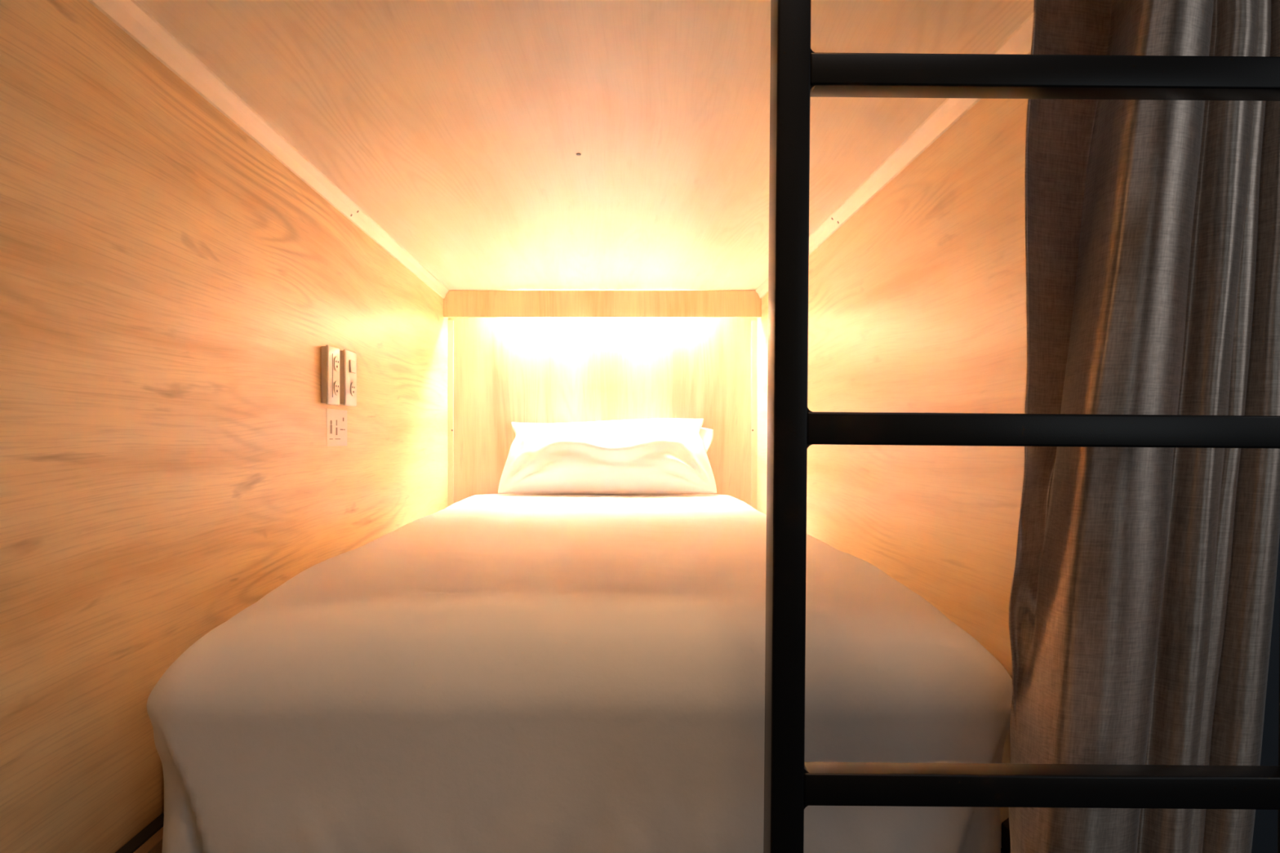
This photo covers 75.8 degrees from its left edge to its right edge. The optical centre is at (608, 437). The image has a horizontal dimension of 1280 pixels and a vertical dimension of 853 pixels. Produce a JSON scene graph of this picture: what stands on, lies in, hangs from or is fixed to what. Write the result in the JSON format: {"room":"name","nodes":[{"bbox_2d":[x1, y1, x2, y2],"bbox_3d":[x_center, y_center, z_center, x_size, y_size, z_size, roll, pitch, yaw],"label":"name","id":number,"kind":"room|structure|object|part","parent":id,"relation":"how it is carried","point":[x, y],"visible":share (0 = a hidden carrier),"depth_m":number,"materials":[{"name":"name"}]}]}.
{"room":"dormitory","nodes":[
{"label":"dormitory","id":0,"kind":"room"},
{"bbox_2d":[0,0,448,852],"bbox_3d":[-0.583,0.095,1.623,0.022,1.310,2.645,0,0,0],"label":"wall","id":1,"kind":"structure","parent":0,"point":[172,292],"depth_m":1.00,"materials":[{"name":"brown wood"}]},
{"bbox_2d":[87,0,448,298],"bbox_3d":[-0.562,-0.494,1.790,0.020,0.030,2.100,0,0,0],"label":"trim","id":2,"kind":"structure","parent":1,"relation":"attached to","point":[128,15],"depth_m":1.24,"materials":[{"name":"brown wood"}]},
{"bbox_2d":[320,344,339,405],"bbox_3d":[-0.563,-0.124,1.667,0.018,0.119,0.074,0,0,0],"label":"outlet plate","id":3,"kind":"object","parent":1,"relation":"attached to","point":[330,355],"visible":1,"depth_m":1.64,"materials":[{"name":"white plastic"}]},
{"bbox_2d":[333,381,339,395],"bbox_3d":[-0.555,-0.100,1.678,0.001,0.030,0.030,0,0,0],"label":"socket","id":4,"kind":"object","parent":3,"relation":"attached to","point":[336,384],"depth_m":1.68,"materials":[{"name":"white plastic"}]},
{"bbox_2d":[333,356,339,371],"bbox_3d":[-0.555,-0.150,1.678,0.001,0.030,0.030,0,0,0],"label":"socket","id":5,"kind":"object","parent":3,"relation":"attached to","point":[336,359],"depth_m":1.68,"materials":[{"name":"white plastic"}]},
{"bbox_2d":[326,408,346,446],"bbox_3d":[-0.571,-0.019,1.729,0.001,0.077,0.130,0,0,0],"label":"sticker","id":6,"kind":"object","parent":1,"relation":"attached to","point":[336,420],"visible":1,"depth_m":1.72,"materials":[{"name":"white paper"}]},
{"bbox_2d":[339,349,356,406],"bbox_3d":[-0.562,-0.127,1.778,0.020,0.120,0.080,0,0,0],"label":"switch plate","id":7,"kind":"object","parent":1,"relation":"attached to","point":[348,359],"visible":0.99,"depth_m":1.75,"materials":[{"name":"white plastic"}]},
{"bbox_2d":[351,382,355,395],"bbox_3d":[-0.555,-0.104,1.785,0.001,0.030,0.030,0,0,0],"label":"socket","id":8,"kind":"object","parent":7,"relation":"attached to","point":[353,384],"depth_m":1.78,"materials":[{"name":"white plastic"}]},
{"bbox_2d":[134,0,1033,290],"bbox_3d":[-0.022,-0.521,1.812,1.100,0.026,2.225,0,0,0],"label":"ceiling","id":9,"kind":"structure","parent":0,"point":[502,144],"depth_m":1.28,"materials":[{"name":"brown wood"}]},
{"bbox_2d":[443,290,760,317],"bbox_3d":[-0.022,-0.462,2.848,1.099,0.092,0.016,0,0,0],"label":"light pelmet","id":10,"kind":"object","parent":9,"relation":"attached to","point":[456,304],"visible":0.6,"depth_m":2.84,"materials":[{"name":"brown wood"}]},
{"bbox_2d":[1008,0,1279,852],"bbox_3d":[0.564,0.071,0.817,0.372,1.157,0.118,0,0,0],"label":"curtain","id":11,"kind":"object","parent":9,"relation":"hanging from","point":[1141,601],"visible":0.86,"depth_m":0.82,"materials":[{"name":"fabric"}]},
{"bbox_2d":[448,317,756,505],"bbox_3d":[-0.022,0.095,2.935,1.100,1.310,0.020,0,0,0],"label":"wall","id":12,"kind":"structure","parent":0,"point":[507,371],"depth_m":2.92,"materials":[{"name":"brown wood"}]},
{"bbox_2d":[448,320,453,506],"bbox_3d":[-0.562,0.013,2.921,0.020,0.855,0.008,0,0,0],"label":"trim","id":13,"kind":"structure","parent":12,"relation":"attached to","point":[451,322],"depth_m":2.92,"materials":[{"name":"brown wood"}]},
{"bbox_2d":[751,320,756,509],"bbox_3d":[0.518,0.013,2.921,0.020,0.855,0.008,0,0,0],"label":"trim","id":14,"kind":"structure","parent":12,"relation":"attached to","point":[753,322],"depth_m":2.92,"materials":[{"name":"brown wood"}]},
{"bbox_2d":[756,53,1031,761],"bbox_3d":[0.539,0.095,1.938,0.022,1.310,2.015,0,0,0],"label":"wall","id":15,"kind":"structure","parent":0,"point":[917,302],"depth_m":1.33,"materials":[{"name":"brown wood"}]},
{"bbox_2d":[755,12,1033,298],"bbox_3d":[0.518,-0.494,1.885,0.020,0.030,1.910,0,0,0],"label":"trim","id":16,"kind":"structure","parent":15,"relation":"attached to","point":[1020,42],"depth_m":1.41,"materials":[{"name":"brown wood"}]},
{"bbox_2d":[1251,536,1279,852],"bbox_3d":[1.475,-0.400,0.965,1.850,2.300,0.030,0,0,0],"label":"wall","id":17,"kind":"structure","parent":0,"point":[1264,840],"depth_m":0.95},
{"bbox_3d":[0.250,0.770,0.350,5.500,0.040,5.700,0,0,0],"label":"floor","id":18,"kind":"structure","parent":0,"visible":0},
{"bbox_2d":[115,812,1010,852],"bbox_3d":[-0.022,0.596,1.800,1.096,0.308,2.200,0,0,0],"label":"platform","id":19,"kind":"object","parent":18,"relation":"on","point":[149,839],"visible":0.02,"depth_m":0.99,"materials":[{"name":"brown wood"}]},
{"bbox_3d":[-0.560,0.494,1.800,0.020,0.031,2.200,0,0,0],"label":"rail","id":20,"kind":"part","parent":19,"relation":"part of","materials":[{"name":"black metal"}]},
{"bbox_2d":[146,493,1012,852],"bbox_3d":[-0.026,0.440,1.871,1.087,0.499,2.045,0,0,0],"label":"bed cover","id":21,"kind":"object","parent":19,"relation":"on","point":[511,673],"visible":0.91,"depth_m":0.88,"materials":[{"name":"white fabric"}]},
{"bbox_2d":[497,417,716,493],"bbox_3d":[-0.002,0.062,2.801,0.742,0.256,0.232,0,0,0],"label":"pillow","id":22,"kind":"object","parent":21,"relation":"on","point":[664,455],"visible":1,"depth_m":2.73,"materials":[{"name":"white fabric"}]},
{"bbox_3d":[-0.022,0.528,1.015,1.096,0.034,0.030,0,0,0],"label":"cross rail","id":23,"kind":"part","parent":19,"relation":"part of","materials":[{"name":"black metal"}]},
{"bbox_3d":[0.507,0.494,1.917,0.038,0.031,1.965,0,0,0],"label":"rail","id":24,"kind":"part","parent":19,"relation":"part of","materials":[{"name":"black metal"}]},
{"bbox_2d":[763,0,1279,852],"bbox_3d":[0.359,-0.225,0.665,0.454,1.950,0.033,1,0,0],"label":"ladder","id":25,"kind":"object","parent":18,"relation":"on","point":[798,73],"visible":1,"depth_m":0.65,"materials":[{"name":"black metal"}]}
]}

